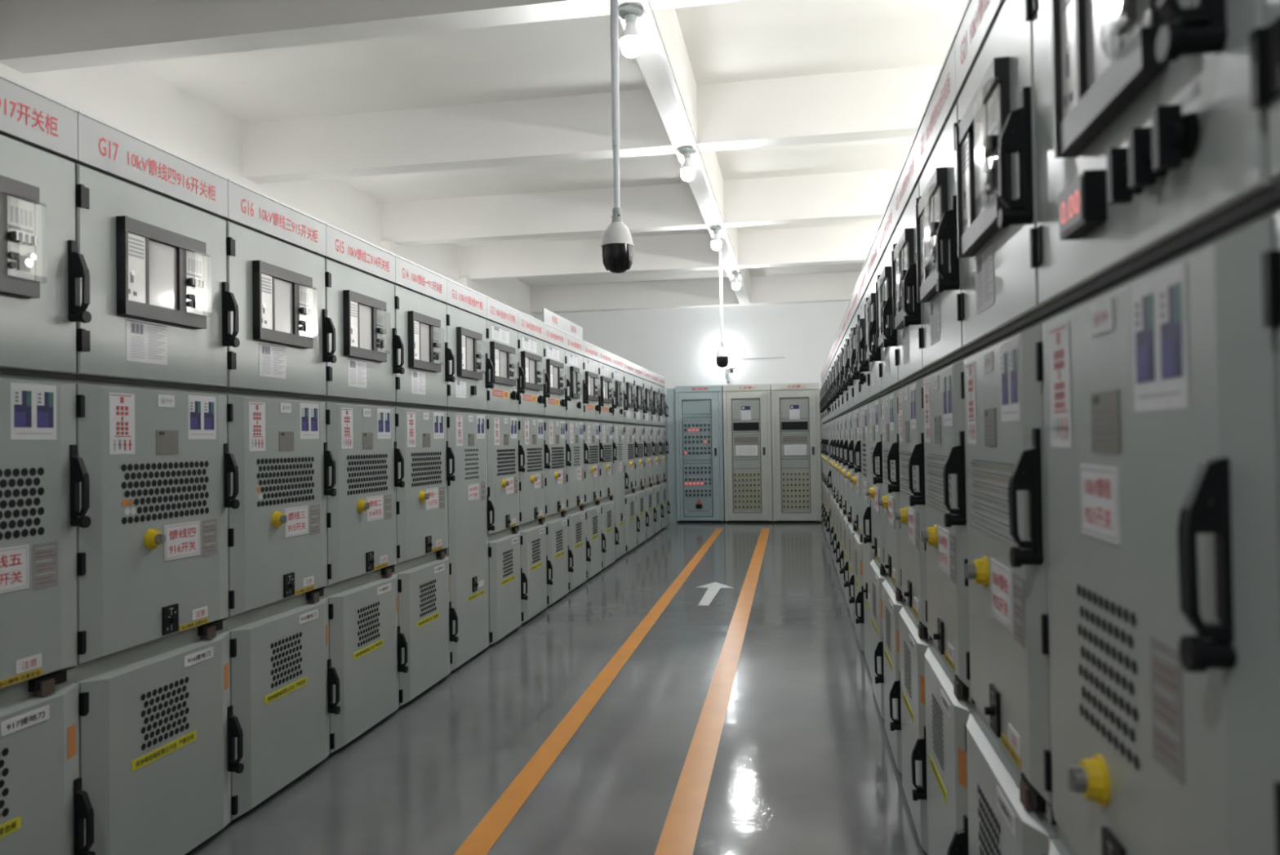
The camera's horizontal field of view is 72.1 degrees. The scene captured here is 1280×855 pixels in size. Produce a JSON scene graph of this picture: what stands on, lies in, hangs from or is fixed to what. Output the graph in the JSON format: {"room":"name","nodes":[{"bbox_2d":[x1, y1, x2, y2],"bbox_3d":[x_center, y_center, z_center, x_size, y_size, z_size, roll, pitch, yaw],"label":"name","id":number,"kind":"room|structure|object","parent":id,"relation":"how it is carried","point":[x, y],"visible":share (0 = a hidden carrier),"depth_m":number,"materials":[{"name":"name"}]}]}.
{"room":"electrical room","nodes":[
{"label":"electrical room","id":0,"kind":"room"},
{"bbox_2d":[0,62,533,317],"bbox_3d":[-3.363,-0.469,6.695,0.100,4.050,17.200,-1,-1,10],"label":"wall","id":1,"kind":"structure","parent":0,"point":[130,97],"depth_m":6.73,"materials":[{"name":"paint"}]},
{"bbox_2d":[0,0,610,73],"bbox_3d":[-1.884,-2.323,4.757,3.550,0.440,0.183,-1,-1,10],"label":"ceiling beam","id":2,"kind":"structure","parent":1,"relation":"attached to","point":[36,36],"depth_m":4.76,"materials":[{"name":"paint"}]},
{"bbox_2d":[380,240,405,258],"bbox_3d":[-2.711,-0.266,9.726,0.120,3.510,0.380,-1,-1,10],"label":"ceiling beam","id":3,"kind":"structure","parent":1,"relation":"attached to","point":[389,246],"depth_m":9.63,"materials":[{"name":"paint"}]},
{"bbox_2d":[242,88,675,183],"bbox_3d":[-1.488,-2.298,6.989,3.550,0.440,0.190,-1,-1,10],"label":"ceiling beam","id":4,"kind":"structure","parent":1,"relation":"attached to","point":[570,128],"depth_m":6.90,"materials":[{"name":"paint"}]},
{"bbox_2d":[457,278,476,291],"bbox_3d":[-2.318,-0.240,11.941,0.120,3.510,0.380,-1,-1,10],"label":"ceiling beam","id":5,"kind":"structure","parent":1,"relation":"attached to","point":[467,282],"depth_m":11.82,"materials":[{"name":"paint"}]},
{"bbox_2d":[382,182,707,245],"bbox_3d":[-1.058,-2.270,9.415,3.550,0.440,0.180,-1,-1,10],"label":"ceiling beam","id":6,"kind":"structure","parent":1,"relation":"attached to","point":[669,206],"depth_m":9.34,"materials":[{"name":"paint"}]},
{"bbox_2d":[459,232,724,280],"bbox_3d":[-0.665,-2.244,11.631,3.550,0.440,0.180,-1,-1,10],"label":"ceiling beam","id":7,"kind":"structure","parent":1,"relation":"attached to","point":[692,251],"depth_m":11.58,"materials":[{"name":"paint"}]},
{"bbox_2d":[135,0,968,286],"bbox_3d":[0.013,-2.602,6.121,6.820,0.100,17.200,-1,-1,10],"label":"ceiling","id":8,"kind":"structure","parent":0,"point":[751,40],"depth_m":6.29,"materials":[{"name":"paint"}]},
{"bbox_2d":[600,0,634,273],"bbox_3d":[-0.108,-1.409,3.874,0.145,1.465,0.145,-1,-1,35],"label":"dome camera","id":9,"kind":"object","parent":8,"relation":"hanging from","point":[617,246],"visible":1,"depth_m":3.86,"materials":[{"name":"grey plastic"}]},
{"bbox_2d":[530,277,739,314],"bbox_3d":[-0.107,-2.208,14.781,3.550,0.440,0.180,-1,-1,10],"label":"ceiling beam","id":10,"kind":"structure","parent":8,"relation":"attached to","point":[704,292],"depth_m":14.70,"materials":[{"name":"paint"}]},
{"bbox_2d":[617,0,751,305],"bbox_3d":[0.246,-2.336,6.077,0.185,0.440,17.200,-1,-1,10],"label":"ceiling beam","id":11,"kind":"structure","parent":8,"relation":"attached to","point":[649,60],"depth_m":6.02,"materials":[{"name":"paint"}]},
{"bbox_2d":[617,3,643,57],"bbox_3d":[-0.047,-2.013,4.490,0.128,0.242,0.128,-1,-1,10],"label":"ceiling lamp","id":12,"kind":"object","parent":11,"relation":"attached to","point":[630,39],"visible":1,"depth_m":4.46,"materials":[{"name":"white metal"}]},
{"bbox_2d":[679,146,695,181],"bbox_3d":[0.361,-1.988,6.662,0.128,0.242,0.128,-1,-1,10],"label":"ceiling lamp","id":13,"kind":"object","parent":11,"relation":"attached to","point":[687,169],"visible":0.99,"depth_m":6.63,"materials":[{"name":"white metal"}]},
{"bbox_2d":[640,0,750,303],"bbox_3d":[0.294,-2.109,5.914,0.032,0.020,16.900,-1,-1,10],"label":"cable trunking","id":14,"kind":"object","parent":11,"relation":"attached to","point":[646,5],"visible":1,"depth_m":5.87,"materials":[{"name":"white metal"}]},
{"bbox_2d":[648,0,751,10],"bbox_3d":[1.564,-2.382,4.146,3.085,0.440,0.183,-1,-1,10],"label":"ceiling beam","id":15,"kind":"structure","parent":8,"relation":"attached to","point":[655,4],"depth_m":4.43,"materials":[{"name":"paint"}]},
{"bbox_2d":[710,225,722,249],"bbox_3d":[0.792,-1.960,9.125,0.128,0.242,0.128,-1,-1,10],"label":"ceiling lamp","id":16,"kind":"object","parent":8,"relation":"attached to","point":[716,242],"visible":1,"depth_m":9.09,"materials":[{"name":"white metal"}]},
{"bbox_2d":[715,235,728,367],"bbox_3d":[0.885,-1.361,9.558,0.146,1.429,0.146,-1,-1,10],"label":"dome camera","id":17,"kind":"object","parent":8,"relation":"hanging from","point":[722,355],"visible":1,"depth_m":9.54,"materials":[{"name":"grey plastic"}]},
{"bbox_2d":[731,270,740,289],"bbox_3d":[1.266,-1.932,11.579,0.128,0.242,0.128,-1,-1,10],"label":"ceiling lamp","id":18,"kind":"object","parent":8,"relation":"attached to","point":[735,283],"visible":0.99,"depth_m":11.54,"materials":[{"name":"white glass"}]},
{"bbox_2d":[737,223,879,268],"bbox_3d":[2.783,-2.303,11.020,3.085,0.440,0.180,-1,-1,10],"label":"ceiling beam","id":19,"kind":"structure","parent":8,"relation":"attached to","point":[839,244],"depth_m":11.06,"materials":[{"name":"paint"}]},
{"bbox_2d":[723,168,901,227],"bbox_3d":[2.390,-2.329,8.805,3.085,0.440,0.180,-1,-1,10],"label":"ceiling beam","id":20,"kind":"structure","parent":8,"relation":"attached to","point":[855,195],"depth_m":8.85,"materials":[{"name":"paint"}]},
{"bbox_2d":[696,64,942,151],"bbox_3d":[1.960,-2.357,6.378,3.085,0.440,0.190,-1,-1,10],"label":"ceiling beam","id":21,"kind":"structure","parent":8,"relation":"attached to","point":[887,103],"depth_m":6.42,"materials":[{"name":"paint"}]},
{"bbox_2d":[184,517,927,854],"bbox_3d":[0.073,1.447,6.064,6.820,0.100,17.200,-1,-1,10],"label":"floor","id":22,"kind":"structure","parent":0,"point":[805,763],"depth_m":3.88,"materials":[{"name":"paint"}]},
{"bbox_2d":[0,73,95,854],"bbox_3d":[-2.238,0.254,2.202,1.416,2.245,0.648,-1,-1,10],"label":"tall cabinet","id":23,"kind":"object","parent":22,"relation":"on","point":[44,806],"visible":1,"depth_m":2.27,"materials":[{"name":"metal"}]},
{"bbox_2d":[0,747,8,816],"bbox_3d":[-1.565,0.864,2.053,0.001,0.165,0.209,-1,-1,10],"label":"vent","id":24,"kind":"object","parent":23,"relation":"attached to","point":[5,751],"depth_m":2.14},
{"bbox_2d":[0,466,44,540],"bbox_3d":[-1.581,0.189,2.095,0.001,0.175,0.386,-1,-1,10],"label":"vent","id":25,"kind":"object","parent":23,"relation":"attached to","point":[7,493],"depth_m":2.22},
{"bbox_2d":[73,109,244,854],"bbox_3d":[-2.125,0.261,2.842,1.416,2.245,0.648,-1,-1,10],"label":"tall cabinet","id":26,"kind":"object","parent":22,"relation":"on","point":[158,728],"visible":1,"depth_m":2.67,"materials":[{"name":"metal"}]},
{"bbox_2d":[120,460,208,524],"bbox_3d":[-1.468,0.196,2.735,0.001,0.175,0.386,-1,-1,10],"label":"vent","id":27,"kind":"object","parent":26,"relation":"attached to","point":[130,467],"depth_m":2.72,"materials":[{"name":"metal"}]},
{"bbox_2d":[140,675,189,750],"bbox_3d":[-1.452,0.871,2.692,0.001,0.165,0.209,-1,-1,10],"label":"vent","id":28,"kind":"object","parent":26,"relation":"attached to","point":[143,696],"depth_m":2.69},
{"bbox_2d":[224,177,340,819],"bbox_3d":[-2.011,0.269,3.482,1.416,2.245,0.648,-1,-1,10],"label":"tall cabinet","id":29,"kind":"object","parent":22,"relation":"on","point":[282,676],"visible":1,"depth_m":3.31,"materials":[{"name":"metal"}]},
{"bbox_2d":[256,456,314,506],"bbox_3d":[-1.354,0.203,3.375,0.001,0.175,0.386,-1,-1,10],"label":"vent","id":30,"kind":"object","parent":29,"relation":"attached to","point":[312,458],"depth_m":3.36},
{"bbox_2d":[270,631,302,688],"bbox_3d":[-1.338,0.878,3.333,0.001,0.165,0.209,-1,-1,10],"label":"vent","id":31,"kind":"object","parent":29,"relation":"attached to","point":[296,636],"depth_m":3.33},
{"bbox_2d":[324,222,408,753],"bbox_3d":[-1.898,0.276,4.122,1.416,2.245,0.648,-1,-1,10],"label":"tall cabinet","id":32,"kind":"object","parent":22,"relation":"on","point":[366,642],"visible":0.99,"depth_m":3.95,"materials":[{"name":"metal"}]},
{"bbox_2d":[346,453,387,495],"bbox_3d":[-1.241,0.210,4.015,0.001,0.175,0.386,-1,-1,10],"label":"vent","id":33,"kind":"object","parent":32,"relation":"attached to","point":[369,455],"depth_m":4.00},
{"bbox_2d":[357,601,379,646],"bbox_3d":[-1.225,0.886,3.973,0.001,0.165,0.209,-1,-1,10],"label":"vent","id":34,"kind":"object","parent":32,"relation":"attached to","point":[363,609],"depth_m":3.97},
{"bbox_2d":[393,254,458,706],"bbox_3d":[-1.784,0.283,4.762,1.416,2.245,0.648,-1,-1,10],"label":"tall cabinet","id":35,"kind":"object","parent":22,"relation":"on","point":[426,615],"visible":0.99,"depth_m":4.60,"materials":[{"name":"metal"}]},
{"bbox_2d":[411,451,441,486],"bbox_3d":[-1.127,0.218,4.655,0.001,0.175,0.386,-1,-1,10],"label":"vent","id":36,"kind":"object","parent":35,"relation":"attached to","point":[435,453],"depth_m":4.65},
{"bbox_2d":[419,578,436,617],"bbox_3d":[-1.111,0.893,4.612,0.001,0.165,0.209,-1,-1,10],"label":"vent","id":37,"kind":"object","parent":35,"relation":"attached to","point":[434,580],"depth_m":4.61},
{"bbox_2d":[444,278,494,671],"bbox_3d":[-1.671,0.291,5.402,1.415,2.245,0.648,-1,-1,10],"label":"tall cabinet","id":38,"kind":"object","parent":22,"relation":"on","point":[469,505],"visible":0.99,"depth_m":5.25,"materials":[{"name":"metal"}]},
{"bbox_2d":[464,448,479,479],"bbox_3d":[-1.013,0.220,5.301,0.001,0.182,0.228,-1,-1,10],"label":"vent","id":39,"kind":"object","parent":38,"relation":"attached to","point":[469,450],"depth_m":5.30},
{"bbox_2d":[484,296,528,644],"bbox_3d":[-1.558,0.298,6.042,1.416,2.245,0.648,-1,-1,10],"label":"tall cabinet","id":40,"kind":"object","parent":22,"relation":"on","point":[506,576],"visible":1,"depth_m":5.88,"materials":[{"name":"metal"}]},
{"bbox_2d":[497,448,515,475],"bbox_3d":[-0.900,0.233,5.935,0.001,0.175,0.386,-1,-1,10],"label":"vent","id":41,"kind":"object","parent":40,"relation":"attached to","point":[508,450],"depth_m":5.92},
{"bbox_2d":[502,548,513,577],"bbox_3d":[-0.884,0.908,5.892,0.001,0.165,0.209,-1,-1,10],"label":"vent","id":42,"kind":"object","parent":40,"relation":"attached to","point":[508,551],"depth_m":5.89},
{"bbox_2d":[516,311,552,623],"bbox_3d":[-1.444,0.305,6.682,1.416,2.245,0.648,-1,-1,10],"label":"tall cabinet","id":43,"kind":"object","parent":22,"relation":"on","point":[535,565],"visible":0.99,"depth_m":6.53,"materials":[{"name":"metal"}]},
{"bbox_2d":[526,447,542,471],"bbox_3d":[-0.787,0.240,6.575,0.001,0.175,0.386,-1,-1,10],"label":"vent","id":44,"kind":"object","parent":43,"relation":"attached to","point":[529,449],"depth_m":6.57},
{"bbox_2d":[532,537,540,563],"bbox_3d":[-0.771,0.915,6.532,0.001,0.165,0.209,-1,-1,10],"label":"vent","id":45,"kind":"object","parent":43,"relation":"attached to","point":[535,540],"depth_m":6.53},
{"bbox_2d":[542,322,573,606],"bbox_3d":[-1.331,0.313,7.322,1.416,2.245,0.648,-1,-1,10],"label":"tall cabinet","id":46,"kind":"object","parent":22,"relation":"on","point":[557,551],"visible":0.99,"depth_m":7.17,"materials":[{"name":"metal"}]},
{"bbox_2d":[551,446,564,468],"bbox_3d":[-0.674,0.247,7.215,0.001,0.175,0.386,-1,-1,10],"label":"vent","id":47,"kind":"object","parent":46,"relation":"attached to","point":[559,447],"depth_m":7.22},
{"bbox_2d":[555,529,562,551],"bbox_3d":[-0.657,0.922,7.172,0.001,0.165,0.209,-1,-1,10],"label":"vent","id":48,"kind":"object","parent":46,"relation":"attached to","point":[561,533],"depth_m":7.17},
{"bbox_2d":[542,307,582,339],"bbox_3d":[-0.651,-0.876,7.547,0.017,0.118,1.270,-1,-1,10],"label":"board","id":49,"kind":"object","parent":46,"relation":"attached to","point":[549,317],"visible":1,"depth_m":7.44,"materials":[{"name":"plastic"}]},
{"bbox_2d":[564,332,591,591],"bbox_3d":[-1.217,0.320,7.962,1.416,2.245,0.648,-1,-1,10],"label":"tall cabinet","id":50,"kind":"object","parent":22,"relation":"on","point":[578,543],"visible":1,"depth_m":7.81,"materials":[{"name":"metal"}]},
{"bbox_2d":[573,446,579,466],"bbox_3d":[-0.563,0.254,7.841,0.001,0.171,0.218,-1,-1,10],"label":"vent","id":51,"kind":"object","parent":50,"relation":"attached to","point":[575,450],"depth_m":7.83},
{"bbox_2d":[575,522,582,542],"bbox_3d":[-0.544,0.930,7.812,0.001,0.165,0.209,-1,-1,10],"label":"vent","id":52,"kind":"object","parent":50,"relation":"attached to","point":[576,524],"depth_m":7.80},
{"bbox_2d":[453,528,723,854],"bbox_3d":[0.144,1.406,6.819,0.104,0.002,12.311,-1,-1,10],"label":"floor marking","id":53,"kind":"object","parent":22,"relation":"on","point":[488,830],"depth_m":3.84,"materials":[{"name":"orange paint"}]},
{"bbox_2d":[582,340,605,579],"bbox_3d":[-1.104,0.328,8.601,1.416,2.245,0.648,-1,-1,10],"label":"tall cabinet","id":54,"kind":"object","parent":22,"relation":"on","point":[595,536],"visible":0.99,"depth_m":8.45,"materials":[{"name":"metal"}]},
{"bbox_2d":[589,445,598,463],"bbox_3d":[-0.447,0.262,8.495,0.001,0.175,0.386,-1,-1,10],"label":"vent","id":55,"kind":"object","parent":54,"relation":"attached to","point":[593,451],"depth_m":8.50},
{"bbox_2d":[598,347,618,568],"bbox_3d":[-0.990,0.335,9.242,1.416,2.245,0.648,-1,-1,10],"label":"tall cabinet","id":56,"kind":"object","parent":22,"relation":"on","point":[609,528],"visible":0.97,"depth_m":9.09,"materials":[{"name":"metal"}]},
{"bbox_2d":[604,444,611,462],"bbox_3d":[-0.333,0.269,9.135,0.001,0.175,0.386,-1,-1,10],"label":"vent","id":57,"kind":"object","parent":56,"relation":"attached to","point":[606,451],"depth_m":9.12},
{"bbox_2d":[611,353,628,559],"bbox_3d":[-0.877,0.342,9.882,1.415,2.245,0.648,-1,-1,10],"label":"tall cabinet","id":58,"kind":"object","parent":22,"relation":"on","point":[620,475],"visible":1,"depth_m":9.74,"materials":[{"name":"metal"}]},
{"bbox_2d":[622,359,639,552],"bbox_3d":[-0.763,0.350,10.521,1.416,2.245,0.648,-1,-1,10],"label":"tall cabinet","id":59,"kind":"object","parent":22,"relation":"on","point":[632,519],"visible":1,"depth_m":10.36,"materials":[{"name":"metal"}]},
{"bbox_2d":[633,364,648,545],"bbox_3d":[-0.650,0.357,11.162,1.416,2.245,0.648,-1,-1,10],"label":"tall cabinet","id":60,"kind":"object","parent":22,"relation":"on","point":[642,513],"visible":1,"depth_m":11.02,"materials":[{"name":"metal"}]},
{"bbox_2d":[642,368,657,539],"bbox_3d":[-0.536,0.364,11.801,1.416,2.245,0.648,-1,-1,10],"label":"tall cabinet","id":61,"kind":"object","parent":22,"relation":"on","point":[648,487],"visible":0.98,"depth_m":11.66,"materials":[{"name":"metal"}]},
{"bbox_2d":[650,371,663,533],"bbox_3d":[-0.423,0.372,12.441,1.416,2.245,0.648,-1,-1,10],"label":"tall cabinet","id":62,"kind":"object","parent":22,"relation":"on","point":[658,505],"visible":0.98,"depth_m":12.30,"materials":[{"name":"metal"}]},
{"bbox_2d":[657,374,670,528],"bbox_3d":[-0.310,0.379,13.081,1.416,2.245,0.648,-1,-1,10],"label":"tall cabinet","id":63,"kind":"object","parent":22,"relation":"on","point":[662,437],"visible":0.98,"depth_m":12.94,"materials":[{"name":"metal"}]},
{"bbox_2d":[666,388,678,522],"bbox_3d":[0.552,0.444,14.187,0.145,2.120,0.540,-1,-1,10],"label":"filler panel","id":64,"kind":"object","parent":22,"relation":"on","point":[670,393],"visible":0.73,"depth_m":13.92,"materials":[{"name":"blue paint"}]},
{"bbox_2d":[675,385,724,522],"bbox_3d":[0.989,0.423,14.109,0.734,2.148,0.702,-1,-1,10],"label":"tall cabinet","id":65,"kind":"object","parent":22,"relation":"on","point":[700,442],"visible":0.99,"depth_m":13.80,"materials":[{"name":"metal"}]},
{"bbox_2d":[654,528,769,854],"bbox_3d":[0.784,1.395,6.716,0.120,0.002,12.331,-1,-1,10],"label":"floor stripe","id":66,"kind":"object","parent":22,"relation":"on","point":[678,835],"depth_m":3.84,"materials":[{"name":"orange paint"}]},
{"bbox_2d":[697,582,733,605],"bbox_3d":[0.611,1.408,7.488,0.335,0.002,1.130,-1,-1,10],"label":"floor arrow","id":67,"kind":"object","parent":22,"relation":"on","point":[713,588],"depth_m":7.55,"materials":[{"name":"white paint"}]},
{"bbox_2d":[722,383,773,522],"bbox_3d":[1.728,0.410,13.978,0.734,2.148,0.702,-1,-1,10],"label":"tall cabinet","id":68,"kind":"object","parent":22,"relation":"on","point":[747,408],"visible":1,"depth_m":13.67,"materials":[{"name":"metal"}]},
{"bbox_2d":[770,382,822,522],"bbox_3d":[2.460,0.398,13.849,0.734,2.148,0.702,-1,-1,10],"label":"tall cabinet","id":69,"kind":"object","parent":22,"relation":"on","point":[795,406],"visible":1,"depth_m":13.54,"materials":[{"name":"metal"}]},
{"bbox_2d":[819,370,825,528],"bbox_3d":[3.275,0.318,12.490,1.416,2.245,0.648,-1,-1,10],"label":"tall cabinet","id":70,"kind":"object","parent":22,"relation":"on","point":[822,418],"visible":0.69,"depth_m":12.49,"materials":[{"name":"metal"}]},
{"bbox_2d":[820,368,827,532],"bbox_3d":[3.162,0.311,11.850,1.416,2.245,0.648,-1,-1,10],"label":"tall cabinet","id":71,"kind":"object","parent":22,"relation":"on","point":[821,397],"visible":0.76,"depth_m":11.83,"materials":[{"name":"metal"}]},
{"bbox_2d":[822,363,828,538],"bbox_3d":[3.048,0.303,11.210,1.416,2.245,0.648,-1,-1,10],"label":"tall cabinet","id":72,"kind":"object","parent":22,"relation":"on","point":[824,371],"visible":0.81,"depth_m":11.20,"materials":[{"name":"metal"}]},
{"bbox_2d":[823,358,830,545],"bbox_3d":[2.935,0.296,10.570,1.416,2.245,0.648,-1,-1,10],"label":"tall cabinet","id":73,"kind":"object","parent":22,"relation":"on","point":[826,460],"visible":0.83,"depth_m":10.50,"materials":[{"name":"metal"}]},
{"bbox_2d":[825,353,833,550],"bbox_3d":[2.822,0.289,9.930,1.415,2.245,0.648,-1,-1,10],"label":"tall cabinet","id":74,"kind":"object","parent":22,"relation":"on","point":[831,492],"visible":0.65,"depth_m":9.98,"materials":[{"name":"metal"}]},
{"bbox_2d":[826,346,835,559],"bbox_3d":[2.708,0.281,9.290,1.416,2.245,0.648,-1,-1,10],"label":"tall cabinet","id":75,"kind":"object","parent":22,"relation":"on","point":[833,496],"visible":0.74,"depth_m":9.28,"materials":[{"name":"metal"}]},
{"bbox_2d":[829,341,839,568],"bbox_3d":[2.595,0.274,8.650,1.416,2.245,0.648,-1,-1,10],"label":"tall cabinet","id":76,"kind":"object","parent":22,"relation":"on","point":[836,501],"visible":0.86,"depth_m":8.65,"materials":[{"name":"metal"}]},
{"bbox_2d":[832,332,843,580],"bbox_3d":[2.481,0.267,8.010,1.416,2.245,0.648,-1,-1,10],"label":"tall cabinet","id":77,"kind":"object","parent":22,"relation":"on","point":[838,507],"visible":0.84,"depth_m":8.01,"materials":[{"name":"metal"}]},
{"bbox_2d":[835,323,847,592],"bbox_3d":[2.368,0.259,7.370,1.416,2.245,0.648,-1,-1,10],"label":"tall cabinet","id":78,"kind":"object","parent":22,"relation":"on","point":[842,513],"visible":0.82,"depth_m":7.36,"materials":[{"name":"metal"}]},
{"bbox_2d":[839,311,852,608],"bbox_3d":[2.254,0.252,6.730,1.416,2.245,0.648,-1,-1,10],"label":"tall cabinet","id":79,"kind":"object","parent":22,"relation":"on","point":[846,519],"visible":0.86,"depth_m":6.72,"materials":[{"name":"metal"}]},
{"bbox_2d":[844,298,857,626],"bbox_3d":[2.141,0.245,6.090,1.416,2.245,0.648,-1,-1,10],"label":"tall cabinet","id":80,"kind":"object","parent":22,"relation":"on","point":[852,530],"visible":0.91,"depth_m":6.06,"materials":[{"name":"metal"}]},
{"bbox_2d":[848,280,864,652],"bbox_3d":[2.027,0.237,5.450,1.416,2.245,0.648,-1,-1,10],"label":"tall cabinet","id":81,"kind":"object","parent":22,"relation":"on","point":[855,479],"visible":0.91,"depth_m":5.41,"materials":[{"name":"metal"}]},
{"bbox_2d":[853,444,858,467],"bbox_3d":[1.367,0.187,5.558,0.007,0.152,0.370,-1,-1,10],"label":"vent","id":82,"kind":"object","parent":81,"relation":"attached to","point":[856,452],"depth_m":5.48,"materials":[{"name":"grey paint"}]},
{"bbox_2d":[855,259,875,676],"bbox_3d":[1.914,0.230,4.810,1.415,2.245,0.648,-1,-1,10],"label":"tall cabinet","id":83,"kind":"object","parent":22,"relation":"on","point":[862,365],"visible":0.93,"depth_m":4.86,"materials":[{"name":"metal"}]},
{"bbox_2d":[862,443,866,475],"bbox_3d":[1.254,0.181,4.913,0.001,0.182,0.228,-1,-1,10],"label":"vent","id":84,"kind":"object","parent":83,"relation":"attached to","point":[864,443],"depth_m":4.93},
{"bbox_2d":[864,231,888,719],"bbox_3d":[1.800,0.223,4.170,1.416,2.245,0.648,-1,-1,10],"label":"tall cabinet","id":85,"kind":"object","parent":22,"relation":"on","point":[878,574],"visible":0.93,"depth_m":4.16,"materials":[{"name":"metal"}]},
{"bbox_2d":[870,446,878,477],"bbox_3d":[1.140,0.172,4.278,0.007,0.152,0.370,-1,-1,10],"label":"vent","id":86,"kind":"object","parent":85,"relation":"attached to","point":[872,473],"depth_m":4.29,"materials":[{"name":"metal"}]},
{"bbox_2d":[872,582,875,617],"bbox_3d":[1.143,0.841,4.292,0.001,0.152,0.183,-1,-1,10],"label":"vent","id":87,"kind":"object","parent":85,"relation":"attached to","point":[873,582],"depth_m":4.28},
{"bbox_2d":[875,191,906,773],"bbox_3d":[1.687,0.215,3.530,1.416,2.245,0.648,-1,-1,10],"label":"tall cabinet","id":88,"kind":"object","parent":22,"relation":"on","point":[893,600],"visible":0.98,"depth_m":3.52,"materials":[{"name":"metal"}]},
{"bbox_2d":[882,448,893,484],"bbox_3d":[1.026,0.165,3.638,0.007,0.152,0.370,-1,-1,10],"label":"vent","id":89,"kind":"object","parent":88,"relation":"attached to","point":[886,451],"depth_m":3.69,"materials":[{"name":"metal"}]},
{"bbox_2d":[885,606,890,650],"bbox_3d":[1.030,0.833,3.652,0.001,0.152,0.183,-1,-1,10],"label":"vent","id":90,"kind":"object","parent":88,"relation":"attached to","point":[886,606],"depth_m":3.65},
{"bbox_2d":[891,133,933,854],"bbox_3d":[1.574,0.208,2.891,1.416,2.245,0.648,-1,-1,10],"label":"tall cabinet","id":91,"kind":"object","parent":22,"relation":"on","point":[915,639],"visible":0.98,"depth_m":2.88,"materials":[{"name":"metal"}]},
{"bbox_2d":[903,640,911,697],"bbox_3d":[0.916,0.826,3.012,0.001,0.152,0.183,-1,-1,10],"label":"vent","id":92,"kind":"object","parent":91,"relation":"attached to","point":[904,641],"depth_m":3.01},
{"bbox_2d":[900,450,915,496],"bbox_3d":[0.913,0.158,2.998,0.007,0.152,0.370,-1,-1,10],"label":"vent","id":93,"kind":"object","parent":91,"relation":"attached to","point":[905,455],"depth_m":3.04,"materials":[{"name":"metal"}]},
{"bbox_2d":[915,37,976,854],"bbox_3d":[1.460,0.201,2.251,1.416,2.245,0.648,-1,-1,10],"label":"tall cabinet","id":94,"kind":"object","parent":22,"relation":"on","point":[948,700],"visible":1,"depth_m":2.25,"materials":[{"name":"metal"}]},
{"bbox_2d":[932,693,943,770],"bbox_3d":[0.803,0.819,2.372,0.001,0.152,0.183,-1,-1,10],"label":"vent","id":95,"kind":"object","parent":94,"relation":"attached to","point":[932,694],"depth_m":2.37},
{"bbox_2d":[926,453,951,515],"bbox_3d":[0.799,0.150,2.358,0.007,0.152,0.370,-1,-1,10],"label":"vent","id":96,"kind":"object","parent":94,"relation":"attached to","point":[935,463],"depth_m":2.38,"materials":[{"name":"metal"}]},
{"bbox_2d":[953,0,1058,854],"bbox_3d":[1.347,0.193,1.611,1.416,2.245,0.648,-1,-1,10],"label":"tall cabinet","id":97,"kind":"object","parent":22,"relation":"on","point":[1007,735],"visible":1,"depth_m":1.62,"materials":[{"name":"metal"}]},
{"bbox_2d":[977,783,1000,854],"bbox_3d":[0.692,0.826,1.742,0.001,0.165,0.209,-1,-1,10],"label":"vent","id":98,"kind":"object","parent":97,"relation":"attached to","point":[984,801],"depth_m":1.76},
{"bbox_2d":[969,459,1016,547],"bbox_3d":[0.686,0.143,1.718,0.007,0.152,0.370,-1,-1,10],"label":"vent","id":99,"kind":"object","parent":97,"relation":"attached to","point":[990,477],"depth_m":1.71,"materials":[{"name":"metal"}]},
{"bbox_2d":[1024,0,1279,854],"bbox_3d":[1.229,0.186,0.949,1.416,2.245,0.693,-1,-1,10],"label":"tall cabinet","id":100,"kind":"object","parent":22,"relation":"on","point":[1157,366],"visible":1,"depth_m":0.92,"materials":[{"name":"metal"}]},
{"bbox_2d":[1076,583,1139,769],"bbox_3d":[0.581,0.301,1.098,0.001,0.178,0.212,-1,-1,10],"label":"vent","id":101,"kind":"object","parent":100,"relation":"attached to","point":[1126,615],"depth_m":1.08,"materials":[{"name":"metal"}]},
{"bbox_2d":[1106,146,1144,204],"bbox_3d":[0.545,-0.291,0.989,0.032,0.076,0.044,-1,-1,10],"label":"switch","id":102,"kind":"object","parent":100,"relation":"attached to","point":[1118,191],"depth_m":0.98,"materials":[{"name":"black plastic"}]},
{"bbox_2d":[1127,126,1168,188],"bbox_3d":[0.534,-0.292,0.925,0.032,0.076,0.044,-1,-1,10],"label":"switch","id":103,"kind":"object","parent":100,"relation":"attached to","point":[1141,174],"depth_m":0.92,"materials":[{"name":"black plastic"}]},
{"bbox_2d":[1151,81,1200,170],"bbox_3d":[0.523,-0.293,0.863,0.032,0.076,0.044,-1,-1,10],"label":"switch","id":104,"kind":"object","parent":100,"relation":"attached to","point":[1176,127],"depth_m":0.86,"materials":[{"name":"black plastic"}]},
{"bbox_2d":[1248,0,1279,854],"bbox_3d":[1.112,0.178,0.286,1.416,2.245,0.648,-1,-1,10],"label":"tall cabinet","id":105,"kind":"object","parent":22,"relation":"on","point":[1264,42],"visible":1,"depth_m":0.71,"materials":[{"name":"metal"}]},
{"bbox_2d":[533,301,848,517],"bbox_3d":[1.554,-0.429,14.609,7.020,4.050,0.100,-1,-1,10],"label":"wall","id":106,"kind":"structure","parent":0,"point":[680,345],"depth_m":14.60,"materials":[{"name":"paint"}]},
{"bbox_2d":[750,271,861,305],"bbox_3d":[3.341,-2.267,14.171,3.085,0.440,0.180,-1,-1,10],"label":"ceiling beam","id":107,"kind":"structure","parent":106,"relation":"attached to","point":[826,286],"depth_m":14.21,"materials":[{"name":"paint"}]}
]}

